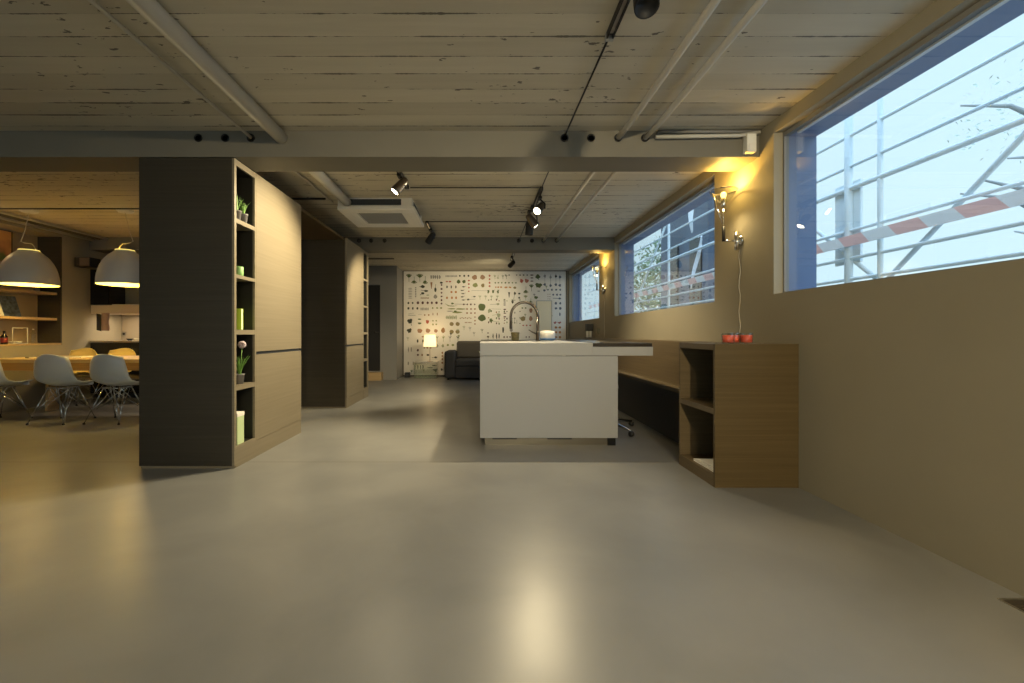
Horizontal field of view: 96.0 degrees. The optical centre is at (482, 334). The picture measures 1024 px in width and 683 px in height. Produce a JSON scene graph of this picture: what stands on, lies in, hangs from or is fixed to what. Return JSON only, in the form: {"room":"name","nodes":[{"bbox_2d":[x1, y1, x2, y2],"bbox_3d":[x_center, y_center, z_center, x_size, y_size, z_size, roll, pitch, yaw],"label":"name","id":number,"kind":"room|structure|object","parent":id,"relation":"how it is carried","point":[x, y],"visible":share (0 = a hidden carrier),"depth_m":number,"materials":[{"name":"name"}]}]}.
{"room":"open-plan loft apartment","nodes":[
{"label":"open-plan loft apartment","id":0,"kind":"room"},
{"bbox_2d":[0,216,121,412],"bbox_3d":[-6.425,-0.260,1.900,0.550,2.520,14.200,0,0,0],"label":"wall","id":1,"kind":"structure","parent":0,"point":[78,323],"depth_m":6.83,"materials":[{"name":"paint"}]},
{"bbox_2d":[0,229,61,345],"bbox_3d":[-6.321,-0.637,5.665,0.362,1.571,2.126,0,0,0],"label":"shelving unit","id":2,"kind":"object","parent":1,"relation":"attached to","point":[41,311],"visible":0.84,"depth_m":6.66,"materials":[{"name":"beige wood"}]},
{"bbox_2d":[0,229,12,260],"bbox_3d":[-6.465,-1.182,5.800,0.030,0.460,1.030,0,0,0],"label":"painting","id":3,"kind":"object","parent":2,"relation":"on","point":[6,237],"visible":0.71,"depth_m":6.22,"materials":[{"name":"brown wood"}]},
{"bbox_2d":[0,295,21,316],"bbox_3d":[-6.359,-0.381,6.150,0.102,0.280,0.300,0,0,0],"label":"magazine","id":4,"kind":"object","parent":2,"relation":"on","point":[8,304],"visible":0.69,"depth_m":6.18,"materials":[{"name":"white paper"}]},
{"bbox_2d":[8,327,27,343],"bbox_3d":[-6.297,0.015,6.220,0.106,0.222,0.212,0,0,0],"label":"picture frame","id":5,"kind":"object","parent":2,"relation":"on","point":[12,341],"visible":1,"depth_m":6.20,"materials":[{"name":"white paint"}]},
{"bbox_2d":[75,257,100,267],"bbox_3d":[-6.019,-1.090,6.996,0.259,0.140,0.208,0,0,0],"label":"wall speaker","id":6,"kind":"object","parent":1,"relation":"attached to","point":[83,262],"visible":0.95,"depth_m":6.90,"materials":[{"name":"black"}]},
{"bbox_2d":[90,269,124,304],"bbox_3d":[-6.000,-0.743,7.520,0.280,0.555,0.640,0,0,0],"label":"upper cabinet","id":7,"kind":"object","parent":1,"relation":"attached to","point":[99,294],"visible":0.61,"depth_m":7.20,"materials":[{"name":"black wood"}]},
{"bbox_2d":[368,266,402,379],"bbox_3d":[-2.650,-0.260,10.700,1.500,2.520,1.000,0,0,0],"label":"wall","id":8,"kind":"structure","parent":0,"point":[389,278],"depth_m":10.20,"materials":[{"name":"grey"}]},
{"bbox_2d":[368,285,379,370],"bbox_3d":[-2.410,-0.145,10.247,0.280,1.910,0.086,0,0,0],"label":"door","id":9,"kind":"structure","parent":8,"relation":"in","point":[373,290],"depth_m":10.25,"materials":[{"name":"black wood"}]},
{"bbox_2d":[368,372,382,380],"bbox_3d":[-2.380,0.915,10.090,0.360,0.170,0.220,0,0,0],"label":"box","id":10,"kind":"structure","parent":8,"relation":"attached to","point":[372,376],"depth_m":9.98,"materials":[{"name":"brown wood"}]},
{"bbox_2d":[0,0,935,270],"bbox_3d":[-2.178,-1.620,3.000,9.045,0.200,16.400,0,0,0],"label":"ceiling","id":11,"kind":"structure","parent":0,"point":[310,65],"depth_m":2.73,"materials":[{"name":"concrete"}]},
{"bbox_2d":[0,209,60,286],"bbox_3d":[-5.550,-1.062,5.630,0.570,0.913,0.570,0,0,0],"label":"pendant lamp","id":12,"kind":"object","parent":11,"relation":"hanging from","point":[22,267],"visible":1,"depth_m":5.49,"materials":[{"name":"white metal"}]},
{"bbox_2d":[0,217,93,240],"bbox_3d":[-6.080,-1.470,4.340,0.036,0.036,5.680,0,0,0],"label":"ceiling pipe","id":13,"kind":"object","parent":11,"relation":"attached to","point":[1,218],"visible":1,"depth_m":6.38,"materials":[{"name":"grey"}]},
{"bbox_2d":[0,213,99,239],"bbox_3d":[-5.980,-1.485,4.340,0.036,0.036,5.680,0,0,0],"label":"ceiling pipe","id":14,"kind":"object","parent":11,"relation":"attached to","point":[1,215],"visible":0.91,"depth_m":6.29,"materials":[{"name":"metal"}]},
{"bbox_2d":[0,210,107,239],"bbox_3d":[-5.860,-1.490,4.340,0.036,0.036,5.680,0,0,0],"label":"ceiling pipe","id":15,"kind":"object","parent":11,"relation":"attached to","point":[1,212],"visible":1,"depth_m":6.24,"materials":[{"name":"grey"}]},
{"bbox_2d":[0,208,138,208],"bbox_3d":[-4.500,-1.511,5.530,3.200,0.016,0.016,0,0,0],"label":"ceiling pipe","id":16,"kind":"object","parent":11,"relation":"attached to","point":[0,208],"visible":0.48,"depth_m":5.52,"materials":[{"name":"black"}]},
{"bbox_2d":[95,209,138,286],"bbox_3d":[-4.375,-1.062,5.630,0.570,0.913,0.570,0,0,0],"label":"pendant lamp","id":17,"kind":"object","parent":11,"relation":"hanging from","point":[120,267],"visible":0.78,"depth_m":5.44,"materials":[{"name":"white metal"}]},
{"bbox_2d":[88,0,251,138],"bbox_3d":[-1.725,-1.484,-0.787,0.022,0.054,8.426,0,0,0],"label":"ceiling pipe","id":18,"kind":"object","parent":11,"relation":"attached to","point":[97,5],"visible":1,"depth_m":2.46,"materials":[{"name":"grey metal"}]},
{"bbox_2d":[126,0,286,143],"bbox_3d":[-1.500,-1.468,-0.786,0.093,0.093,8.428,0,0,0],"label":"ceiling pipe","id":19,"kind":"object","parent":11,"relation":"attached to","point":[152,11],"visible":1,"depth_m":2.43,"materials":[{"name":"grey metal"}]},
{"bbox_2d":[295,172,332,202],"bbox_3d":[-1.715,-1.500,4.475,0.022,0.022,1.450,0,0,1],"label":"ceiling pipe","id":20,"kind":"object","parent":11,"relation":"attached to","point":[297,173],"visible":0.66,"depth_m":4.65,"materials":[{"name":"grey metal"}]},
{"bbox_2d":[309,172,350,205],"bbox_3d":[-1.500,-1.465,4.423,0.093,0.093,1.345,0,0,0],"label":"ceiling pipe","id":21,"kind":"object","parent":11,"relation":"attached to","point":[321,177],"visible":0.66,"depth_m":4.50,"materials":[{"name":"grey metal"}]},
{"bbox_2d":[337,198,423,226],"bbox_3d":[-1.179,-1.447,5.505,0.853,0.142,0.850,0,0,0],"label":"air conditioner","id":22,"kind":"object","parent":11,"relation":"attached to","point":[363,212],"visible":0.98,"depth_m":5.20,"materials":[{"name":"white plastic"}]},
{"bbox_2d":[359,213,407,223],"bbox_3d":[-1.179,-1.403,5.505,0.513,0.029,0.530,0,0,0],"label":"grille","id":23,"kind":"object","parent":22,"relation":"attached to","point":[367,218],"depth_m":5.52,"materials":[{"name":"grey metal"}]},
{"bbox_2d":[397,172,408,189],"bbox_3d":[-0.770,-1.500,4.385,0.040,0.035,0.670,0,0,0],"label":"track","id":24,"kind":"object","parent":11,"relation":"attached to","point":[407,186],"visible":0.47,"depth_m":4.63,"materials":[{"name":"black metal"}]},
{"bbox_2d":[390,173,407,195],"bbox_3d":[-0.772,-1.387,4.279,0.166,0.194,0.105,0,0,-28],"label":"track spotlight","id":25,"kind":"object","parent":24,"relation":"hanging from","point":[397,188],"visible":1,"depth_m":4.25,"materials":[{"name":"black metal"}]},
{"bbox_2d":[425,221,432,232],"bbox_3d":[-0.745,-1.500,6.560,0.040,0.035,0.820,0,0,0],"label":"track","id":26,"kind":"object","parent":11,"relation":"attached to","point":[426,222],"visible":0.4,"depth_m":6.32,"materials":[{"name":"black metal"}]},
{"bbox_2d":[425,229,435,244],"bbox_3d":[-0.737,-1.378,6.502,0.170,0.213,0.100,0,0,39],"label":"track spotlight","id":27,"kind":"object","parent":26,"relation":"hanging from","point":[429,239],"visible":1,"depth_m":6.47,"materials":[{"name":"black metal"}]},
{"bbox_2d":[410,187,539,187],"bbox_3d":[-0.075,-1.503,4.710,1.330,0.012,0.012,0,0,0],"label":"rod","id":28,"kind":"object","parent":11,"relation":"attached to","point":[410,187],"visible":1,"depth_m":4.71,"materials":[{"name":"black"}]},
{"bbox_2d":[427,221,525,221],"bbox_3d":[-0.077,-1.503,6.130,1.335,0.012,0.012,0,0,0],"label":"rod","id":29,"kind":"object","parent":11,"relation":"attached to","point":[427,221],"visible":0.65,"depth_m":6.12,"materials":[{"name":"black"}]},
{"bbox_2d":[531,187,542,212],"bbox_3d":[0.605,-1.500,5.170,0.040,0.035,0.900,0,0,0],"label":"track","id":30,"kind":"object","parent":11,"relation":"attached to","point":[540,190],"visible":0.66,"depth_m":5.00,"materials":[{"name":"black metal"}]},
{"bbox_2d":[525,210,533,235],"bbox_3d":[0.560,-1.336,5.523,0.098,0.296,0.103,0,0,-42],"label":"track spotlight","id":31,"kind":"object","parent":30,"relation":"hanging from","point":[528,230],"visible":0.82,"depth_m":5.48,"materials":[{"name":"black metal"}]},
{"bbox_2d":[525,205,538,228],"bbox_3d":[0.578,-1.352,5.320,0.162,0.264,0.100,0,0,0],"label":"track spotlight","id":32,"kind":"object","parent":30,"relation":"hanging from","point":[532,221],"visible":0.98,"depth_m":5.29,"materials":[{"name":"black metal"}]},
{"bbox_2d":[533,196,545,214],"bbox_3d":[0.621,-1.384,4.978,0.098,0.199,0.178,0,0,42],"label":"track spotlight","id":33,"kind":"object","parent":30,"relation":"hanging from","point":[540,207],"visible":1,"depth_m":4.95,"materials":[{"name":"black"}]},
{"bbox_2d":[542,172,594,241],"bbox_3d":[0.981,-1.470,5.468,0.034,0.043,3.437,0,0,-1],"label":"ceiling pipe","id":34,"kind":"object","parent":11,"relation":"attached to","point":[591,174],"visible":0.66,"depth_m":5.07,"materials":[{"name":"grey metal"}]},
{"bbox_2d":[564,42,607,136],"bbox_3d":[0.626,-1.492,2.880,0.012,0.037,1.101,0,0,-1],"label":"rod","id":35,"kind":"object","parent":11,"relation":"attached to","point":[605,44],"visible":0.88,"depth_m":2.74,"materials":[{"name":"black metal"}]},
{"bbox_2d":[556,172,616,241],"bbox_3d":[1.184,-1.470,5.468,0.034,0.043,3.436,0,0,-1],"label":"ceiling pipe","id":36,"kind":"object","parent":11,"relation":"attached to","point":[612,175],"visible":0.66,"depth_m":5.08,"materials":[{"name":"grey metal"}]},
{"bbox_2d":[605,0,629,41],"bbox_3d":[0.640,-1.500,-1.085,0.040,0.035,6.830,0,0,0],"label":"track","id":37,"kind":"object","parent":11,"relation":"attached to","point":[621,8],"visible":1,"depth_m":2.19,"materials":[{"name":"black metal"}]},
{"bbox_2d":[633,0,659,18],"bbox_3d":[0.675,-1.408,1.896,0.114,0.192,0.146,0,0,0],"label":"track spotlight","id":38,"kind":"object","parent":37,"relation":"hanging from","point":[643,9],"visible":1,"depth_m":1.89,"materials":[{"name":"black metal"}]},
{"bbox_2d":[616,0,720,139],"bbox_3d":[1.021,-1.470,-0.787,0.057,0.048,8.427,0,0,0],"label":"ceiling pipe","id":39,"kind":"object","parent":11,"relation":"attached to","point":[711,6],"visible":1,"depth_m":2.46,"materials":[{"name":"grey metal"}]},
{"bbox_2d":[643,0,767,139],"bbox_3d":[1.224,-1.470,-0.786,0.062,0.048,8.427,0,0,0],"label":"ceiling pipe","id":40,"kind":"object","parent":11,"relation":"attached to","point":[758,4],"visible":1,"depth_m":2.46,"materials":[{"name":"grey metal"}]},
{"bbox_2d":[657,130,757,133],"bbox_3d":[1.680,-1.503,3.412,0.760,0.024,0.024,0,0,0],"label":"ceiling pipe","id":41,"kind":"object","parent":11,"relation":"attached to","point":[658,131],"visible":0.97,"depth_m":3.40,"materials":[{"name":"grey metal"}]},
{"bbox_2d":[655,130,760,138],"bbox_3d":[1.666,-1.477,3.400,0.772,0.062,0.028,0,0,0],"label":"ceiling pipe","id":42,"kind":"object","parent":11,"relation":"attached to","point":[682,136],"visible":0.96,"depth_m":3.39,"materials":[{"name":"grey metal"}]},
{"bbox_2d":[0,377,1023,682],"bbox_3d":[-2.178,1.060,3.000,9.045,0.120,16.400,0,0,0],"label":"floor","id":43,"kind":"structure","parent":0,"point":[384,540],"depth_m":1.96,"materials":[{"name":"concrete"}]},
{"bbox_2d":[0,362,33,417],"bbox_3d":[-5.600,0.609,5.304,0.464,0.782,0.451,0,0,4],"label":"shell chair","id":44,"kind":"object","parent":43,"relation":"on","point":[4,381],"visible":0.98,"depth_m":5.35,"materials":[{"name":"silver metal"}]},
{"bbox_2d":[26,354,95,424],"bbox_3d":[-4.830,0.609,5.294,0.464,0.782,0.451,0,0,0],"label":"shell chair","id":45,"kind":"object","parent":43,"relation":"on","point":[54,370],"visible":1,"depth_m":5.15,"materials":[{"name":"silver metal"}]},
{"bbox_2d":[0,356,138,404],"bbox_3d":[-4.650,0.647,5.960,2.700,0.705,0.980,0,0,0],"label":"dining table","id":46,"kind":"object","parent":43,"relation":"on","point":[132,362],"visible":0.06,"depth_m":5.47,"materials":[{"name":"brown wood"}]},
{"bbox_2d":[62,348,101,405],"bbox_3d":[-5.900,0.601,6.666,0.474,0.798,0.461,0,0,0],"label":"shell chair","id":47,"kind":"object","parent":43,"relation":"on","point":[84,351],"visible":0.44,"depth_m":6.83,"materials":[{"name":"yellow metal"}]},
{"bbox_2d":[45,375,138,410],"bbox_3d":[-4.625,0.772,6.075,2.250,0.455,0.290,0,0,0],"label":"wooden bench","id":48,"kind":"object","parent":43,"relation":"on","point":[53,405],"visible":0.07,"depth_m":6.01,"materials":[{"name":"brown wood"}]},
{"bbox_2d":[82,354,138,424],"bbox_3d":[-4.220,0.609,5.314,0.464,0.782,0.451,0,0,2],"label":"shell chair","id":49,"kind":"object","parent":43,"relation":"on","point":[111,370],"visible":0.89,"depth_m":5.16,"materials":[{"name":"grey plastic"}]},
{"bbox_2d":[86,348,138,405],"bbox_3d":[-5.330,0.601,6.666,0.474,0.798,0.461,0,0,0],"label":"shell chair","id":50,"kind":"object","parent":43,"relation":"on","point":[122,351],"visible":0.22,"depth_m":6.84,"materials":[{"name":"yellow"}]},
{"bbox_2d":[90,343,138,397],"bbox_3d":[-4.570,0.564,7.520,3.140,0.872,0.640,0,0,0],"label":"base cabinet","id":51,"kind":"object","parent":43,"relation":"on","point":[100,348],"visible":0.18,"depth_m":7.20,"materials":[{"name":"black wood"}]},
{"bbox_2d":[90,340,138,342],"bbox_3d":[-4.570,0.114,7.515,3.140,0.027,0.650,0,0,0],"label":"countertop","id":52,"kind":"structure","parent":51,"relation":"on","point":[114,341],"depth_m":7.19,"materials":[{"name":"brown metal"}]},
{"bbox_2d":[139,158,300,467],"bbox_3d":[-2.206,-0.159,4.066,0.714,2.318,1.267,0,0,0],"label":"cabinet","id":53,"kind":"object","parent":43,"relation":"on","point":[192,241],"visible":1,"depth_m":3.43,"materials":[{"name":"brown wood"}]},
{"bbox_2d":[236,309,242,329],"bbox_3d":[-1.941,-0.118,3.565,0.158,0.164,0.030,0,0,0],"label":"book","id":54,"kind":"object","parent":53,"relation":"on","point":[239,312],"visible":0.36,"depth_m":3.55,"materials":[{"name":"green paper"}]},
{"bbox_2d":[236,411,243,444],"bbox_3d":[-1.933,0.722,3.550,0.139,0.243,0.104,0,0,0],"label":"storage box","id":55,"kind":"object","parent":53,"relation":"on","point":[239,414],"visible":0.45,"depth_m":3.54,"materials":[{"name":"green"}]},
{"bbox_2d":[236,196,243,219],"bbox_3d":[-1.893,-0.981,3.542,0.094,0.212,0.088,0,0,0],"label":"potted plant","id":56,"kind":"object","parent":53,"relation":"on","point":[238,212],"visible":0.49,"depth_m":3.53,"materials":[{"name":"green plant"}]},
{"bbox_2d":[236,341,249,383],"bbox_3d":[-1.879,0.218,3.584,0.138,0.336,0.144,0,0,0],"label":"potted flower","id":57,"kind":"object","parent":53,"relation":"on","point":[242,344],"visible":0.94,"depth_m":3.59,"materials":[{"name":"green plant"}]},
{"bbox_2d":[239,202,249,222],"bbox_3d":[-1.908,-0.971,3.645,0.098,0.192,0.105,0,0,7],"label":"potted plant","id":58,"kind":"object","parent":53,"relation":"on","point":[244,217],"visible":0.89,"depth_m":3.63,"materials":[{"name":"green plant"}]},
{"bbox_2d":[236,218,254,230],"bbox_3d":[-2.030,-0.859,3.602,0.354,0.032,0.279,0,0,0],"label":"shelf","id":59,"kind":"object","parent":53,"relation":"attached to","point":[240,225],"depth_m":3.64,"materials":[{"name":"brown wood"}]},
{"bbox_2d":[236,274,254,281],"bbox_3d":[-2.030,-0.440,3.602,0.354,0.026,0.279,0,0,0],"label":"shelf","id":60,"kind":"object","parent":53,"relation":"attached to","point":[239,278],"depth_m":3.64,"materials":[{"name":"brown wood"}]},
{"bbox_2d":[236,330,254,334],"bbox_3d":[-2.030,-0.018,3.602,0.354,0.036,0.279,0,0,0],"label":"shelf","id":61,"kind":"object","parent":53,"relation":"attached to","point":[238,332],"depth_m":3.60,"materials":[{"name":"brown wood"}]},
{"bbox_2d":[236,382,254,390],"bbox_3d":[-2.030,0.405,3.602,0.354,0.037,0.279,0,0,0],"label":"shelf","id":62,"kind":"object","parent":53,"relation":"attached to","point":[246,385],"depth_m":3.63,"materials":[{"name":"brown wood"}]},
{"bbox_2d":[301,208,343,239],"bbox_3d":[-2.220,-1.300,5.475,0.680,0.030,1.544,0,0,0],"label":"header panel","id":63,"kind":"object","parent":53,"relation":"attached to","point":[312,228],"visible":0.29,"depth_m":5.68,"materials":[{"name":"brown wood"}]},
{"bbox_2d":[301,237,367,407],"bbox_3d":[-2.206,-0.159,6.855,0.714,2.318,1.210,0,0,0],"label":"cabinet","id":64,"kind":"object","parent":43,"relation":"on","point":[334,273],"visible":0.95,"depth_m":6.25,"materials":[{"name":"brown wood"}]},
{"bbox_2d":[413,361,438,378],"bbox_3d":[-1.290,0.812,10.550,0.540,0.375,0.400,0,0,0],"label":"side table","id":65,"kind":"object","parent":43,"relation":"on","point":[436,362],"visible":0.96,"depth_m":10.46,"materials":[{"name":"grey wood"}]},
{"bbox_2d":[423,335,436,361],"bbox_3d":[-1.200,0.315,10.500,0.300,0.620,0.300,0,0,0],"label":"table lamp","id":66,"kind":"object","parent":65,"relation":"on","point":[429,340],"visible":1,"depth_m":10.38,"materials":[{"name":"white fabric"}]},
{"bbox_2d":[444,341,480,379],"bbox_3d":[0.258,0.575,10.450,2.185,0.850,0.800,0,0,0],"label":"sofa","id":67,"kind":"object","parent":43,"relation":"on","point":[463,362],"visible":0.38,"depth_m":10.08,"materials":[{"name":"grey fabric"}]},
{"bbox_2d":[456,358,479,365],"bbox_3d":[-0.168,0.619,10.355,0.848,0.158,0.590,0,0,0],"label":"seat cushion","id":68,"kind":"object","parent":67,"relation":"on","point":[459,361],"depth_m":10.06,"materials":[{"name":"grey fabric"}]},
{"bbox_2d":[457,341,480,357],"bbox_3d":[-0.168,0.344,10.595,0.848,0.388,0.210,0,0,0],"label":"cushion","id":69,"kind":"object","parent":67,"relation":"on","point":[465,349],"depth_m":10.49,"materials":[{"name":"grey fabric"}]},
{"bbox_2d":[479,339,652,444],"bbox_3d":[0.748,0.535,5.563,1.564,0.929,2.874,0,0,0],"label":"kitchen island","id":70,"kind":"object","parent":43,"relation":"on","point":[555,392],"visible":0.98,"depth_m":4.13,"materials":[{"name":"grey laminate"}]},
{"bbox_2d":[480,339,652,355],"bbox_3d":[0.754,0.133,5.563,1.552,0.114,2.874,0,0,0],"label":"island countertop","id":71,"kind":"structure","parent":70,"relation":"on","point":[488,347],"depth_m":4.13,"materials":[{"name":"white stone"}]},
{"bbox_2d":[509,301,540,340],"bbox_3d":[0.494,-0.157,5.350,0.362,0.466,0.060,0,0,0],"label":"kitchen faucet","id":72,"kind":"object","parent":71,"relation":"on","point":[537,333],"visible":0.97,"depth_m":5.34,"materials":[{"name":"silver metal"}]},
{"bbox_2d":[540,330,555,340],"bbox_3d":[0.800,0.013,5.700,0.230,0.127,0.230,0,0,0],"label":"bowl","id":73,"kind":"object","parent":71,"relation":"on","point":[546,335],"visible":0.91,"depth_m":5.61,"materials":[{"name":"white ceramic"}]},
{"bbox_2d":[561,340,651,346],"bbox_3d":[1.257,0.094,5.556,0.530,0.032,2.848,0,0,0],"label":"cooktop","id":74,"kind":"structure","parent":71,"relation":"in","point":[593,343],"depth_m":4.13,"materials":[{"name":"grey glass"}]},
{"bbox_2d":[618,387,634,436],"bbox_3d":[1.280,0.650,4.850,0.611,0.700,0.611,0,0,18],"label":"swivel chair","id":75,"kind":"object","parent":43,"relation":"on","point":[630,433],"visible":0.24,"depth_m":4.62,"materials":[{"name":"silver metal"}]},
{"bbox_2d":[570,337,735,442],"bbox_3d":[1.923,0.532,6.828,0.277,0.935,6.544,0,0,0],"label":"bench","id":76,"kind":"object","parent":43,"relation":"on","point":[648,390],"visible":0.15,"depth_m":4.99,"materials":[{"name":"black wood"}]},
{"bbox_2d":[584,324,594,337],"bbox_3d":[1.992,-0.068,8.550,0.125,0.264,0.400,0,0,0],"label":"coffee grinder","id":77,"kind":"object","parent":76,"relation":"on","point":[588,327],"visible":1,"depth_m":8.54,"materials":[{"name":"black"}]},
{"bbox_2d":[679,343,798,487],"bbox_3d":[1.790,0.531,3.276,0.545,0.938,0.553,0,0,0],"label":"base cabinet","id":78,"kind":"object","parent":43,"relation":"on","point":[739,403],"visible":0.99,"depth_m":3.00,"materials":[{"name":"brown wood"}]},
{"bbox_2d":[680,398,712,413],"bbox_3d":[1.781,0.506,3.279,0.528,0.036,0.509,0,0,0],"label":"shelf","id":79,"kind":"object","parent":78,"relation":"attached to","point":[705,404],"depth_m":3.34,"materials":[{"name":"brown wood"}]},
{"bbox_2d":[721,333,734,343],"bbox_3d":[1.655,0.025,3.100,0.080,0.072,0.080,0,0,0],"label":"tealight holder","id":80,"kind":"object","parent":78,"relation":"on","point":[725,338],"visible":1,"depth_m":3.07,"materials":[{"name":"red glass"}]},
{"bbox_2d":[740,334,752,343],"bbox_3d":[1.790,0.025,3.120,0.080,0.072,0.080,0,0,0],"label":"tealight holder","id":81,"kind":"object","parent":78,"relation":"on","point":[743,338],"visible":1,"depth_m":3.09,"materials":[{"name":"red glass"}]},
{"bbox_2d":[997,598,1023,612],"bbox_3d":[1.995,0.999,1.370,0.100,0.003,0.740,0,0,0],"label":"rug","id":82,"kind":"object","parent":43,"relation":"on","point":[1017,603],"visible":1,"depth_m":1.72,"materials":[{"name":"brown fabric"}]},
{"bbox_2d":[567,271,568,339],"bbox_3d":[0.083,-0.260,11.100,3.965,2.520,0.200,0,0,0],"label":"wall","id":83,"kind":"structure","parent":0,"point":[567,271],"depth_m":11.00,"materials":[{"name":"paint"}]},
{"bbox_2d":[403,271,566,376],"bbox_3d":[0.055,-0.259,10.966,3.900,2.518,0.057,0,0,0],"label":"mural","id":84,"kind":"object","parent":83,"relation":"attached to","point":[453,307],"visible":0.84,"depth_m":10.95,"materials":[{"name":"white paper"}]},
{"bbox_2d":[536,300,551,331],"bbox_3d":[1.460,0.098,10.887,0.368,1.804,0.025,0,0,0],"label":"framed print","id":85,"kind":"object","parent":84,"relation":"attached to","point":[544,307],"visible":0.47,"depth_m":10.88,"materials":[{"name":"beige paper"}]},
{"bbox_2d":[569,0,1023,595],"bbox_3d":[2.205,-0.260,3.000,0.280,2.520,16.400,0,0,0],"label":"wall","id":86,"kind":"structure","parent":0,"point":[911,387],"depth_m":2.36,"materials":[{"name":"paint"}]},
{"bbox_2d":[89,237,614,252],"bbox_3d":[-2.042,-1.423,7.342,8.215,0.195,0.316,0,0,0],"label":"beam","id":87,"kind":"structure","parent":86,"relation":"attached to","point":[368,244],"depth_m":7.19,"materials":[{"name":"paint"}]},
{"bbox_2d":[0,131,758,171],"bbox_3d":[-2.042,-1.423,3.586,8.215,0.195,0.318,0,0,0],"label":"beam","id":88,"kind":"structure","parent":86,"relation":"attached to","point":[20,151],"depth_m":3.43,"materials":[{"name":"paint"}]},
{"bbox_2d":[572,257,598,321],"bbox_3d":[2.160,-0.858,9.550,0.060,1.142,2.800,0,0,0],"label":"window","id":89,"kind":"structure","parent":86,"relation":"in","point":[597,258],"depth_m":10.73,"materials":[{"name":"grey metal"}]},
{"bbox_2d":[591,265,605,335],"bbox_3d":[1.945,-0.554,7.760,0.238,1.200,0.207,0,0,0],"label":"wall sconce","id":90,"kind":"object","parent":86,"relation":"attached to","point":[596,270],"visible":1,"depth_m":7.75,"materials":[{"name":"silver metal"}]},
{"bbox_2d":[619,180,713,314],"bbox_3d":[2.160,-0.858,5.643,0.060,1.142,3.095,0,0,0],"label":"window","id":91,"kind":"structure","parent":86,"relation":"in","point":[704,189],"depth_m":5.47,"materials":[{"name":"grey"}]},
{"bbox_2d":[709,186,743,334],"bbox_3d":[1.944,-0.554,3.680,0.240,1.200,0.207,0,0,0],"label":"wall sconce","id":92,"kind":"object","parent":86,"relation":"attached to","point":[738,240],"visible":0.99,"depth_m":3.67,"materials":[{"name":"silver metal"}]},
{"bbox_2d":[743,134,755,154],"bbox_3d":[1.975,-1.407,3.397,0.070,0.135,0.070,0,0,0],"label":"sensor","id":93,"kind":"object","parent":86,"relation":"attached to","point":[749,141],"visible":1,"depth_m":3.37,"materials":[{"name":"white plastic"}]},
{"bbox_2d":[574,0,1023,320],"bbox_3d":[2.263,-0.859,3.525,0.195,1.139,14.850,0,0,0],"label":"window frame","id":94,"kind":"structure","parent":86,"relation":"attached to","point":[803,145],"depth_m":3.25,"materials":[{"name":"blue paint"}]},
{"bbox_2d":[783,0,1023,292],"bbox_3d":[2.160,-0.858,1.506,0.060,1.142,3.512,0,0,0],"label":"window","id":95,"kind":"structure","parent":86,"relation":"in","point":[980,6],"depth_m":2.51,"materials":[{"name":"grey"}]},
{"bbox_3d":[-4.362,-0.260,7.925,3.576,2.520,0.150,0,0,0],"label":"wall","id":96,"kind":"structure","parent":0,"visible":0},
{"bbox_2d":[91,287,138,314],"bbox_3d":[-4.570,-0.652,7.521,3.140,0.655,0.638,0,0,0],"label":"extractor hood","id":97,"kind":"object","parent":96,"relation":"attached to","point":[131,306],"visible":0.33,"depth_m":7.21,"materials":[{"name":"beige wood"}]},
{"bbox_2d":[96,313,109,330],"bbox_3d":[-5.928,-0.195,7.194,0.208,0.290,0.025,0,0,0],"label":"towel","id":98,"kind":"object","parent":97,"relation":"hanging from","point":[103,321],"visible":1,"depth_m":7.19,"materials":[{"name":"brown fabric"}]},
{"bbox_2d":[122,315,138,339],"bbox_3d":[-4.570,-0.171,7.842,3.140,0.539,0.014,0,0,0],"label":"backsplash","id":99,"kind":"structure","parent":96,"relation":"attached to","point":[130,323],"depth_m":7.83,"materials":[{"name":"beige tile"}]},
{"label":"outside","id":100,"kind":"structure","parent":0,"visible":0},
{"bbox_3d":[31.200,1.550,20.000,57.600,0.100,80.000,0,0,0],"label":"ground","id":101,"kind":"structure","parent":100,"visible":0},
{"bbox_2d":[634,236,660,312],"bbox_3d":[6.484,-1.012,15.532,2.983,5.039,3.050,0,0,0],"label":"tree","id":102,"kind":"object","parent":101,"relation":"on","point":[655,270],"visible":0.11,"depth_m":15.57,"materials":[{"name":"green plant"}]},
{"bbox_2d":[634,247,660,312],"bbox_3d":[8.975,-1.611,24.980,4.468,6.236,4.411,0,0,0],"label":"tree","id":103,"kind":"object","parent":101,"relation":"on","point":[642,257],"visible":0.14,"depth_m":24.75,"materials":[{"name":"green plant"}]},
{"bbox_2d":[661,198,713,308],"bbox_3d":[5.550,-1.600,12.000,0.900,6.200,3.000,0,0,0],"label":"hoarding","id":104,"kind":"object","parent":101,"relation":"on","point":[681,267],"visible":0.23,"depth_m":11.61,"materials":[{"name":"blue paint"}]},
{"bbox_2d":[587,39,1023,318],"bbox_3d":[3.208,-1.250,5.000,0.080,5.500,18.000,0,0,0],"label":"scaffold","id":105,"kind":"object","parent":101,"relation":"on","point":[848,197],"visible":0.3,"depth_m":3.69,"materials":[{"name":"white metal"}]},
{"bbox_2d":[688,209,701,288],"bbox_3d":[3.238,-1.508,7.065,0.042,1.596,0.530,0,0,0],"label":"plastic sheet","id":106,"kind":"object","parent":105,"relation":"hanging from","point":[690,214],"visible":0.48,"depth_m":7.04,"materials":[{"name":"white plastic"}]},
{"bbox_2d":[589,189,1023,308],"bbox_3d":[3.158,-0.805,4.790,0.015,0.090,17.580,0,0,0],"label":"barrier tape","id":107,"kind":"object","parent":105,"relation":"attached to","point":[1014,198],"visible":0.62,"depth_m":3.36,"materials":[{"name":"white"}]},
{"bbox_2d":[942,58,1023,233],"bbox_3d":[7.609,-1.115,5.991,2.228,5.242,2.316,0,0,0],"label":"tree","id":108,"kind":"object","parent":101,"relation":"on","point":[1020,110],"visible":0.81,"depth_m":6.34,"materials":[{"name":"grey plant"}]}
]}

